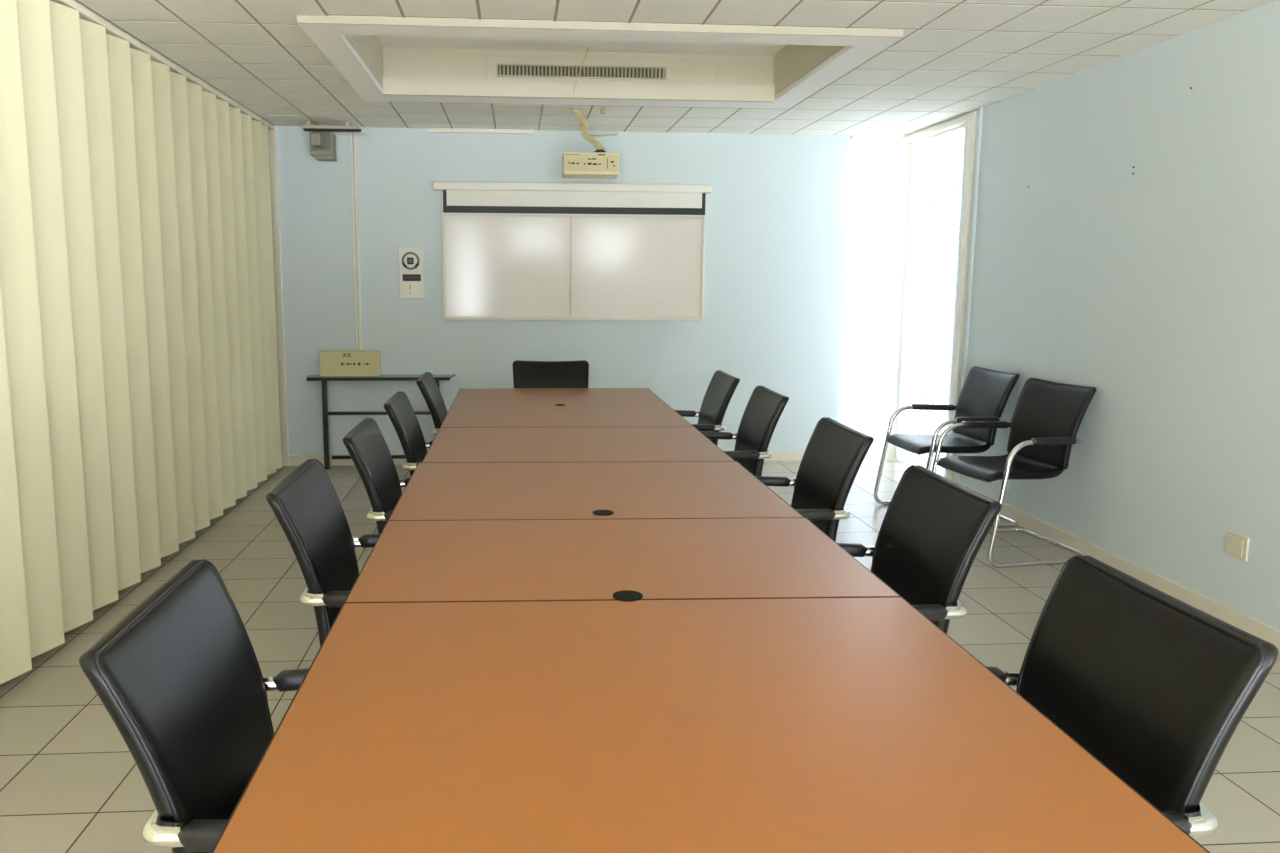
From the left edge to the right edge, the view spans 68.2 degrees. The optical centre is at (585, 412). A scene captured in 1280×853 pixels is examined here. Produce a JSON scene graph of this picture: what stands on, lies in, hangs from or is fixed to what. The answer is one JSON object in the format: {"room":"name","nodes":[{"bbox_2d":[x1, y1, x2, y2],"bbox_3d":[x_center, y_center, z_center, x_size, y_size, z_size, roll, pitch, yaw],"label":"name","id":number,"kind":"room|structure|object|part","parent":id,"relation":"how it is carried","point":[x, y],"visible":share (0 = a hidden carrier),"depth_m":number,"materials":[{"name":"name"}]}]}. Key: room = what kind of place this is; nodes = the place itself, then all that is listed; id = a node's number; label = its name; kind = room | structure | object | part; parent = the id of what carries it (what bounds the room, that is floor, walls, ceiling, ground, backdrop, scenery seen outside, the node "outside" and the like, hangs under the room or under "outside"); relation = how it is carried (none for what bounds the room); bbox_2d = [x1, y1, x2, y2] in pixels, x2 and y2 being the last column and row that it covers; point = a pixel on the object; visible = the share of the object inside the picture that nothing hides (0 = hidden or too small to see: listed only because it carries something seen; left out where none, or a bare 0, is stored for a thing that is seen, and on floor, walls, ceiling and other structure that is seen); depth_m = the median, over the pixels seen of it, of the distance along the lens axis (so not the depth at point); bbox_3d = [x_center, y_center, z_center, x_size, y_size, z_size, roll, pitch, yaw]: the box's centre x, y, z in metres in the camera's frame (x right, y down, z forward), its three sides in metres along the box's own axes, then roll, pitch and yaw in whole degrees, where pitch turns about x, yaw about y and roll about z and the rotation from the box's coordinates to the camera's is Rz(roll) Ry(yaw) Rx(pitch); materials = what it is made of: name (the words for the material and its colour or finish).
{"room":"conference room","nodes":[
{"label":"conference room","id":0,"kind":"room"},
{"bbox_2d":[276,126,903,457],"bbox_3d":[-0.025,-0.915,7.296,5.346,2.614,0.220,0,8,-4],"label":"wall","id":1,"kind":"structure","parent":0,"point":[777,204],"depth_m":7.17,"materials":[{"name":"blue paint"}]},
{"bbox_2d":[268,126,288,465],"bbox_3d":[-2.320,-0.836,7.019,0.128,2.514,0.020,0,8,-4],"label":"trim","id":2,"kind":"structure","parent":1,"relation":"attached to","point":[272,141],"depth_m":7.01,"materials":[{"name":"beige paint"}]},
{"bbox_2d":[350,132,361,350],"bbox_3d":[-1.704,-1.178,7.014,0.044,1.760,0.022,0,8,-4],"label":"cable trunking","id":3,"kind":"object","parent":1,"relation":"attached to","point":[353,148],"visible":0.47,"depth_m":6.99,"materials":[{"name":"beige plastic"}]},
{"bbox_2d":[398,248,423,298],"bbox_3d":[-1.304,-1.040,7.056,0.183,0.373,0.036,0,8,-4],"label":"wall control panel","id":4,"kind":"object","parent":1,"relation":"attached to","point":[411,263],"visible":1,"depth_m":7.05,"materials":[{"name":"beige plastic"}]},
{"bbox_2d":[403,284,420,296],"bbox_3d":[-1.301,-0.915,7.072,0.126,0.102,0.005,0,8,-4],"label":"switch","id":5,"kind":"object","parent":4,"relation":"attached to","point":[409,290],"depth_m":7.07,"materials":[{"name":"beige plastic"}]},
{"bbox_2d":[427,128,533,133],"bbox_3d":[-0.769,-2.074,6.950,0.785,0.028,0.030,0,8,-4],"label":"cable trunking","id":6,"kind":"object","parent":1,"relation":"attached to","point":[432,130],"visible":1,"depth_m":6.94,"materials":[{"name":"beige plastic"}]},
{"bbox_2d":[289,450,804,465],"bbox_3d":[-0.124,0.354,7.351,4.287,0.085,0.014,0,8,-4],"label":"baseboard","id":7,"kind":"structure","parent":1,"relation":"attached to","point":[788,455],"depth_m":7.23,"materials":[{"name":"beige tile"}]},
{"bbox_2d":[433,182,711,216],"bbox_3d":[-0.090,-1.587,7.034,2.070,0.232,0.100,0,8,-4],"label":"projection screen","id":8,"kind":"object","parent":1,"relation":"attached to","point":[470,198],"visible":1,"depth_m":7.01,"materials":[{"name":"beige plastic"}]},
{"bbox_2d":[441,191,705,320],"bbox_3d":[-0.081,-1.172,7.119,1.983,0.948,0.050,0,8,-4],"label":"whiteboard","id":9,"kind":"object","parent":1,"relation":"attached to","point":[495,267],"visible":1,"depth_m":7.13,"materials":[{"name":"white metal"}]},
{"bbox_3d":[-0.580,-1.173,7.093,0.939,0.902,0.021,0,8,-4],"label":"panel","id":10,"kind":"part","parent":9,"relation":"part of","materials":[{"name":"beige ceramic"}]},
{"bbox_2d":[446,318,700,320],"bbox_3d":[-0.082,-0.709,7.169,1.943,0.018,0.020,0,8,-4],"label":"tray","id":11,"kind":"object","parent":9,"relation":"on","point":[658,319],"depth_m":7.16,"materials":[{"name":"white metal"}]},
{"bbox_3d":[0.388,-1.179,7.164,0.997,0.902,0.018,0,8,-4],"label":"panel","id":12,"kind":"part","parent":9,"relation":"part of","materials":[{"name":"beige ceramic"}]},
{"bbox_2d":[0,458,1279,852],"bbox_3d":[0.304,1.096,2.874,5.346,0.120,9.565,0,8,-4],"label":"floor","id":13,"kind":"structure","parent":0,"point":[70,782],"depth_m":3.49,"materials":[{"name":"tile"}]},
{"bbox_2d":[79,559,308,852],"bbox_3d":[-0.454,0.753,1.654,0.654,0.895,0.622,0,8,-4],"label":"armchair","id":14,"kind":"object","parent":13,"relation":"on","point":[180,678],"visible":0.59,"depth_m":1.52,"materials":[{"name":"black leather"}]},
{"bbox_3d":[-0.436,0.608,1.355,0.308,0.042,0.042,0,8,2],"label":"armrest","id":15,"kind":"part","parent":14,"relation":"part of","materials":[{"name":"black"}]},
{"bbox_3d":[-0.455,0.877,1.672,0.654,0.644,0.620,0,8,-4],"label":"frame","id":16,"kind":"part","parent":14,"relation":"part of","materials":[{"name":"silver metal"}]},
{"bbox_3d":[-0.476,0.530,1.901,0.308,0.042,0.042,-1,8,-10],"label":"armrest","id":17,"kind":"part","parent":14,"relation":"part of","materials":[{"name":"black plastic"}]},
{"bbox_2d":[266,459,379,646],"bbox_3d":[-0.527,0.611,2.653,0.654,0.895,0.622,0,8,-4],"label":"armchair","id":18,"kind":"object","parent":13,"relation":"on","point":[306,504],"visible":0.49,"depth_m":2.51,"materials":[{"name":"black leather"}]},
{"bbox_3d":[-0.527,0.735,2.671,0.654,0.644,0.620,0,8,-4],"label":"frame","id":19,"kind":"part","parent":18,"relation":"part of","materials":[{"name":"silver metal"}]},
{"bbox_3d":[-0.509,0.466,2.354,0.308,0.042,0.042,0,8,2],"label":"armrest","id":20,"kind":"part","parent":18,"relation":"part of","materials":[{"name":"black plastic"}]},
{"bbox_3d":[-0.548,0.388,2.900,0.308,0.042,0.042,-1,8,-10],"label":"armrest","id":21,"kind":"part","parent":18,"relation":"part of","materials":[{"name":"black plastic"}]},
{"bbox_2d":[342,418,410,533],"bbox_3d":[-0.549,0.493,3.479,0.654,0.895,0.622,0,8,-4],"label":"armchair","id":22,"kind":"object","parent":13,"relation":"on","point":[365,443],"visible":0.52,"depth_m":3.32,"materials":[{"name":"black leather"}]},
{"bbox_3d":[-0.549,0.617,3.496,0.654,0.644,0.620,0,8,-4],"label":"frame","id":23,"kind":"part","parent":22,"relation":"part of","materials":[{"name":"silver metal"}]},
{"bbox_3d":[-0.530,0.349,3.179,0.308,0.042,0.042,0,8,2],"label":"armrest","id":24,"kind":"part","parent":22,"relation":"part of","materials":[{"name":"black"}]},
{"bbox_3d":[-0.570,0.271,3.726,0.308,0.042,0.042,-1,8,-10],"label":"armrest","id":25,"kind":"part","parent":22,"relation":"part of","materials":[{"name":"black"}]},
{"bbox_2d":[306,374,454,468],"bbox_3d":[-1.536,0.073,7.101,1.103,0.700,0.195,0,8,-4],"label":"console table","id":26,"kind":"object","parent":13,"relation":"on","point":[383,377],"visible":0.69,"depth_m":7.02,"materials":[{"name":"black metal"}]},
{"bbox_3d":[-1.939,0.085,7.037,0.034,0.690,0.035,0,8,-4],"label":"leg","id":27,"kind":"part","parent":26,"relation":"part of","materials":[{"name":"black metal"}]},
{"bbox_2d":[319,350,380,375],"bbox_3d":[-1.752,-0.368,7.037,0.432,0.188,0.126,0,8,-4],"label":"projector","id":28,"kind":"object","parent":26,"relation":"on","point":[336,362],"visible":1,"depth_m":6.98,"materials":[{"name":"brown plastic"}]},
{"bbox_3d":[-1.526,-0.246,6.961,1.047,0.023,0.007,0,8,-4],"label":"rail","id":29,"kind":"part","parent":26,"relation":"part of","materials":[{"name":"black metal"}]},
{"bbox_3d":[-1.535,-0.268,7.055,1.103,0.012,0.190,0,8,-4],"label":"glass","id":30,"kind":"part","parent":26,"relation":"part of","materials":[{"name":"grey glass"}]},
{"bbox_2d":[384,391,432,476],"bbox_3d":[-0.592,0.373,4.326,0.654,0.895,0.622,0,8,-4],"label":"armchair","id":31,"kind":"object","parent":13,"relation":"on","point":[399,409],"visible":0.35,"depth_m":4.16,"materials":[{"name":"black leather"}]},
{"bbox_3d":[-0.593,0.497,4.344,0.654,0.644,0.620,0,8,-4],"label":"frame","id":32,"kind":"part","parent":31,"relation":"part of","materials":[{"name":"silver metal"}]},
{"bbox_2d":[416,372,447,434],"bbox_3d":[-0.617,0.242,5.245,0.654,0.895,0.622,0,8,-4],"label":"armchair","id":33,"kind":"object","parent":13,"relation":"on","point":[426,383],"visible":0.28,"depth_m":5.04,"materials":[{"name":"black leather"}]},
{"bbox_2d":[512,360,588,387],"bbox_3d":[-0.210,0.140,5.975,0.622,0.895,0.654,0,8,-4],"label":"armchair","id":34,"kind":"object","parent":13,"relation":"on","point":[526,374],"visible":0.13,"depth_m":6.14,"materials":[{"name":"black leather"}]},
{"bbox_2d":[440,388,693,427],"bbox_3d":[-0.140,0.324,5.227,1.188,0.742,1.591,0,8,-4],"label":"conference table","id":35,"kind":"object","parent":13,"relation":"on","point":[485,407],"visible":0.59,"depth_m":5.02,"materials":[{"name":"orange wood"}]},
{"bbox_2d":[422,427,735,462],"bbox_3d":[-0.053,0.494,4.037,1.188,0.740,0.876,0,8,-4],"label":"conference table","id":36,"kind":"object","parent":13,"relation":"on","point":[456,444],"visible":0.34,"depth_m":3.92,"materials":[{"name":"orange wood"}]},
{"bbox_2d":[388,462,804,520],"bbox_3d":[0.005,0.613,3.196,1.206,0.742,0.884,0,8,-4],"label":"conference table","id":37,"kind":"object","parent":13,"relation":"on","point":[517,490],"visible":0.59,"depth_m":3.06,"materials":[{"name":"orange wood"}]},
{"bbox_2d":[344,518,900,602],"bbox_3d":[0.063,0.722,2.433,1.210,0.742,0.720,0,8,-4],"label":"conference table","id":38,"kind":"object","parent":13,"relation":"on","point":[724,558],"visible":0.72,"depth_m":2.31,"materials":[{"name":"orange wood"}]},
{"bbox_2d":[675,370,739,444],"bbox_3d":[0.535,0.227,5.388,0.654,0.895,0.622,0,8,-4],"label":"armchair","id":39,"kind":"object","parent":13,"relation":"on","point":[722,386],"visible":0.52,"depth_m":5.28,"materials":[{"name":"black leather"}]},
{"bbox_3d":[0.518,0.005,5.635,0.308,0.042,0.042,0,8,2],"label":"armrest","id":40,"kind":"part","parent":39,"relation":"part of","materials":[{"name":"black"}]},
{"bbox_3d":[0.558,0.082,5.089,0.308,0.042,0.042,-1,8,-10],"label":"armrest","id":41,"kind":"part","parent":39,"relation":"part of","materials":[{"name":"black plastic"}]},
{"bbox_3d":[0.534,0.351,5.405,0.654,0.644,0.620,0,8,-4],"label":"frame","id":42,"kind":"part","parent":39,"relation":"part of","materials":[{"name":"silver metal"}]},
{"bbox_3d":[0.752,-0.006,5.370,0.163,0.427,0.499,0,8,-4],"label":"backrest","id":43,"kind":"part","parent":39,"relation":"part of","materials":[{"name":"black leather"}]},
{"bbox_2d":[211,597,1209,852],"bbox_3d":[0.140,0.875,1.364,1.210,0.740,1.504,0,8,-4],"label":"conference table","id":44,"kind":"object","parent":13,"relation":"on","point":[775,725],"visible":1,"depth_m":1.41,"materials":[{"name":"orange wood"}]},
{"bbox_2d":[700,386,788,475],"bbox_3d":[0.630,0.340,4.598,0.654,0.895,0.622,0,8,-4],"label":"armchair","id":45,"kind":"object","parent":13,"relation":"on","point":[765,406],"visible":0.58,"depth_m":4.50,"materials":[{"name":"black leather"}]},
{"bbox_3d":[0.614,0.117,4.845,0.308,0.042,0.042,0,8,2],"label":"armrest","id":46,"kind":"part","parent":45,"relation":"part of","materials":[{"name":"black leather"}]},
{"bbox_3d":[0.653,0.195,4.298,0.308,0.042,0.042,-1,8,-10],"label":"armrest","id":47,"kind":"part","parent":45,"relation":"part of","materials":[{"name":"black leather"}]},
{"bbox_3d":[0.630,0.464,4.615,0.654,0.644,0.620,0,8,-4],"label":"frame","id":48,"kind":"part","parent":45,"relation":"part of","materials":[{"name":"silver metal"}]},
{"bbox_3d":[0.848,0.107,4.580,0.163,0.427,0.499,0,8,-4],"label":"backrest","id":49,"kind":"part","parent":45,"relation":"part of","materials":[{"name":"black leather"}]},
{"bbox_2d":[755,417,873,541],"bbox_3d":[0.686,0.495,3.508,0.654,0.895,0.622,0,8,-4],"label":"armchair","id":50,"kind":"object","parent":13,"relation":"on","point":[834,454],"visible":0.47,"depth_m":3.42,"materials":[{"name":"black leather"}]},
{"bbox_3d":[0.670,0.272,3.755,0.308,0.042,0.042,0,8,2],"label":"armrest","id":51,"kind":"part","parent":50,"relation":"part of","materials":[{"name":"black"}]},
{"bbox_3d":[0.710,0.350,3.209,0.308,0.042,0.042,-1,8,-10],"label":"armrest","id":52,"kind":"part","parent":50,"relation":"part of","materials":[{"name":"black"}]},
{"bbox_3d":[0.686,0.619,3.526,0.654,0.644,0.620,0,8,-4],"label":"frame","id":53,"kind":"part","parent":50,"relation":"part of","materials":[{"name":"silver metal"}]},
{"bbox_3d":[0.904,0.262,3.490,0.163,0.427,0.499,0,8,-4],"label":"backrest","id":54,"kind":"part","parent":50,"relation":"part of","materials":[{"name":"black leather"}]},
{"bbox_2d":[837,465,1001,633],"bbox_3d":[0.707,0.629,2.561,0.654,0.895,0.622,0,8,-4],"label":"armchair","id":55,"kind":"object","parent":13,"relation":"on","point":[934,527],"visible":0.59,"depth_m":2.48,"materials":[{"name":"black leather"}]},
{"bbox_3d":[0.691,0.407,2.809,0.308,0.042,0.042,0,8,2],"label":"armrest","id":56,"kind":"part","parent":55,"relation":"part of","materials":[{"name":"black plastic"}]},
{"bbox_3d":[0.706,0.753,2.579,0.654,0.644,0.620,0,8,-4],"label":"frame","id":57,"kind":"part","parent":55,"relation":"part of","materials":[{"name":"black leather"}]},
{"bbox_3d":[0.730,0.485,2.262,0.308,0.042,0.042,-1,8,-10],"label":"armrest","id":58,"kind":"part","parent":55,"relation":"part of","materials":[{"name":"black plastic"}]},
{"bbox_2d":[873,366,1019,527],"bbox_3d":[2.200,0.189,5.712,0.654,0.895,0.620,-1,8,-6],"label":"armchair","id":59,"kind":"object","parent":13,"relation":"on","point":[984,395],"visible":0.79,"depth_m":5.66,"materials":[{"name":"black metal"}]},
{"bbox_3d":[2.196,-0.033,5.959,0.292,0.042,0.042,0,8,0],"label":"armrest","id":60,"kind":"part","parent":59,"relation":"part of","materials":[{"name":"black plastic"}]},
{"bbox_3d":[2.142,0.178,5.704,0.477,0.084,0.464,-1,8,-6],"label":"seat","id":61,"kind":"part","parent":59,"relation":"part of","materials":[{"name":"black leather"}]},
{"bbox_3d":[2.254,0.044,5.418,0.292,0.042,0.042,-1,8,-12],"label":"armrest","id":62,"kind":"part","parent":59,"relation":"part of","materials":[{"name":"black plastic"}]},
{"bbox_3d":[2.416,-0.045,5.702,0.163,0.427,0.499,-1,8,-6],"label":"backrest","id":63,"kind":"part","parent":59,"relation":"part of","materials":[{"name":"black leather"}]},
{"bbox_2d":[931,378,1096,567],"bbox_3d":[2.259,0.290,5.004,0.654,0.895,0.620,-2,8,-13],"label":"armchair","id":64,"kind":"object","parent":13,"relation":"on","point":[1047,418],"visible":0.95,"depth_m":4.95,"materials":[{"name":"black leather"}]},
{"bbox_3d":[2.224,0.068,5.248,0.292,0.042,0.042,-1,8,-7],"label":"armrest","id":65,"kind":"part","parent":64,"relation":"part of","materials":[{"name":"black plastic"}]},
{"bbox_3d":[2.202,0.280,4.989,0.477,0.084,0.464,-2,8,-13],"label":"seat","id":66,"kind":"part","parent":64,"relation":"part of","materials":[{"name":"black leather"}]},
{"bbox_3d":[2.472,0.052,5.018,0.163,0.427,0.499,-2,8,-13],"label":"backrest","id":67,"kind":"part","parent":64,"relation":"part of","materials":[{"name":"black leather"}]},
{"bbox_3d":[2.344,0.144,4.718,0.292,0.042,0.042,-2,9,-18],"label":"armrest","id":68,"kind":"part","parent":64,"relation":"part of","materials":[{"name":"black"}]},
{"bbox_2d":[986,555,1277,836],"bbox_3d":[0.723,0.756,1.669,0.654,0.895,0.622,0,8,-4],"label":"armchair","id":69,"kind":"object","parent":13,"relation":"on","point":[1155,686],"visible":0.56,"depth_m":1.57,"materials":[{"name":"black leather"}]},
{"bbox_3d":[0.706,0.534,1.917,0.308,0.042,0.042,0,8,2],"label":"armrest","id":70,"kind":"part","parent":69,"relation":"part of","materials":[{"name":"black plastic"}]},
{"bbox_3d":[0.722,0.880,1.687,0.654,0.644,0.620,0,8,-4],"label":"frame","id":71,"kind":"part","parent":69,"relation":"part of","materials":[{"name":"silver metal"}]},
{"bbox_3d":[0.746,0.612,1.370,0.308,0.042,0.042,-1,8,-10],"label":"armrest","id":72,"kind":"part","parent":69,"relation":"part of","materials":[{"name":"black"}]},
{"bbox_2d":[74,0,1274,135],"bbox_3d":[0.316,-1.502,2.505,5.346,0.100,9.565,0,8,-4],"label":"ceiling","id":73,"kind":"structure","parent":0,"point":[952,59],"depth_m":4.47,"materials":[{"name":"tile"}]},
{"bbox_2d":[0,0,281,683],"bbox_3d":[-2.082,-0.368,3.606,0.169,2.470,6.856,0,8,-4],"label":"vertical blind","id":74,"kind":"object","parent":73,"relation":"hanging from","point":[139,386],"visible":1,"depth_m":4.10,"materials":[{"name":"beige fabric"}]},
{"bbox_2d":[302,121,368,133],"bbox_3d":[-1.764,-2.012,6.665,0.459,0.079,0.075,0,8,-4],"label":"mounting rail","id":75,"kind":"object","parent":73,"relation":"attached to","point":[308,127],"visible":1,"depth_m":6.63,"materials":[{"name":"silver metal"}]},
{"bbox_2d":[309,132,336,160],"bbox_3d":[-1.875,-1.891,6.670,0.162,0.183,0.345,0,8,-4],"label":"wall speaker","id":76,"kind":"object","parent":75,"relation":"attached to","point":[322,144],"visible":1,"depth_m":6.69,"materials":[{"name":"beige plastic"}]},
{"bbox_3d":[-1.873,-1.907,6.662,0.060,0.080,0.335,0,8,-4],"label":"wall arm","id":77,"kind":"part","parent":76,"relation":"part of","materials":[{"name":"beige plastic"}]},
{"bbox_2d":[311,134,330,150],"bbox_3d":[-1.876,-1.915,6.686,0.138,0.120,0.010,0,8,-4],"label":"grille","id":78,"kind":"object","parent":76,"relation":"attached to","point":[327,137],"depth_m":6.68,"materials":[{"name":"white plastic"}]},
{"bbox_3d":[-1.804,-2.012,6.665,0.380,0.023,0.070,0,8,-4],"label":"rail","id":79,"kind":"part","parent":75,"relation":"part of","materials":[{"name":"silver metal"}]},
{"bbox_2d":[562,108,619,178],"bbox_3d":[0.056,-1.838,6.559,0.438,0.415,0.944,0,8,-4],"label":"projector","id":80,"kind":"object","parent":73,"relation":"hanging from","point":[598,164],"visible":1,"depth_m":6.30,"materials":[{"name":"plastic"}]},
{"bbox_3d":[0.007,-1.870,6.234,0.072,0.261,0.358,6,10,33],"label":"ceiling arm","id":81,"kind":"part","parent":80,"relation":"part of"},
{"bbox_3d":[0.044,-1.667,6.299,0.352,0.112,0.006,0,8,-4],"label":"connector panel","id":82,"kind":"part","parent":80,"relation":"part of","materials":[{"name":"plastic"}]},
{"bbox_2d":[297,15,902,108],"bbox_3d":[0.030,-1.924,4.905,2.615,0.315,1.777,0,8,-4],"label":"ceiling recess","id":83,"kind":"structure","parent":73,"relation":"attached to","point":[381,58],"depth_m":5.49,"materials":[{"name":"white paint"}]},
{"bbox_2d":[573,47,588,94],"bbox_3d":[-0.026,-1.982,5.471,0.098,0.271,0.010,-3,9,-23],"label":"cable","id":84,"kind":"object","parent":83,"relation":"hanging from","point":[588,47],"visible":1,"depth_m":5.47,"materials":[{"name":"white plastic"}]},
{"bbox_3d":[0.025,-2.056,4.876,2.377,0.045,1.455,0,8,-4],"label":"panel","id":85,"kind":"part","parent":83,"relation":"part of","materials":[{"name":"white paint"}]},
{"bbox_2d":[497,63,666,79],"bbox_3d":[-0.020,-2.011,5.567,1.005,0.072,0.015,0,8,-4],"label":"air vent","id":86,"kind":"object","parent":83,"relation":"attached to","point":[503,70],"visible":0.98,"depth_m":5.57,"materials":[{"name":"grey metal"}]},
{"bbox_3d":[0.103,-2.027,5.586,1.370,0.131,0.012,0,8,-4],"label":"access panel","id":87,"kind":"part","parent":83,"relation":"part of","materials":[{"name":"beige paint"}]},
{"bbox_2d":[896,0,1279,629],"bbox_3d":[2.874,-0.256,2.757,0.220,2.614,9.345,0,8,-4],"label":"wall","id":88,"kind":"structure","parent":0,"point":[1155,288],"depth_m":4.38,"materials":[{"name":"blue paint"}]},
{"bbox_2d":[885,137,911,460],"bbox_3d":[2.432,-0.855,7.364,0.075,2.500,0.096,0,8,-4],"label":"trim","id":89,"kind":"structure","parent":88,"relation":"attached to","point":[906,148],"depth_m":7.30,"materials":[{"name":"beige paint"}]},
{"bbox_2d":[907,130,962,475],"bbox_3d":[2.606,-0.770,6.875,0.060,2.470,0.920,0,8,-4],"label":"window","id":90,"kind":"structure","parent":88,"relation":"in","point":[962,130],"depth_m":7.03,"materials":[{"name":"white glass"}]},
{"bbox_2d":[896,123,966,477],"bbox_3d":[2.507,-0.775,6.814,0.075,2.436,1.024,0,8,-4],"label":"vertical blind","id":91,"kind":"object","parent":90,"relation":"attached to","point":[931,139],"visible":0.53,"depth_m":6.82,"materials":[{"name":"white fabric"}]},
{"bbox_2d":[903,111,977,481],"bbox_3d":[2.508,-0.770,6.769,0.130,2.500,1.114,0,8,-4],"label":"trim","id":92,"kind":"structure","parent":88,"relation":"attached to","point":[970,119],"depth_m":6.22,"materials":[{"name":"beige paint"}]},
{"bbox_2d":[955,107,982,482],"bbox_3d":[2.506,-0.692,6.170,0.020,2.514,0.040,0,8,-4],"label":"trim","id":93,"kind":"structure","parent":88,"relation":"attached to","point":[980,110],"depth_m":6.11,"materials":[{"name":"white paint"}]},
{"bbox_2d":[958,483,1279,652],"bbox_3d":[2.788,1.068,2.426,0.014,0.085,7.890,0,8,-4],"label":"baseboard","id":94,"kind":"structure","parent":88,"relation":"attached to","point":[1257,628],"depth_m":4.40,"materials":[{"name":"beige tile"}]},
{"bbox_2d":[1225,531,1249,561],"bbox_3d":[2.681,0.550,3.881,0.014,0.100,0.115,0,8,-4],"label":"wall socket","id":95,"kind":"object","parent":88,"relation":"attached to","point":[1237,545],"visible":1,"depth_m":3.87,"materials":[{"name":"beige plastic"}]}
]}

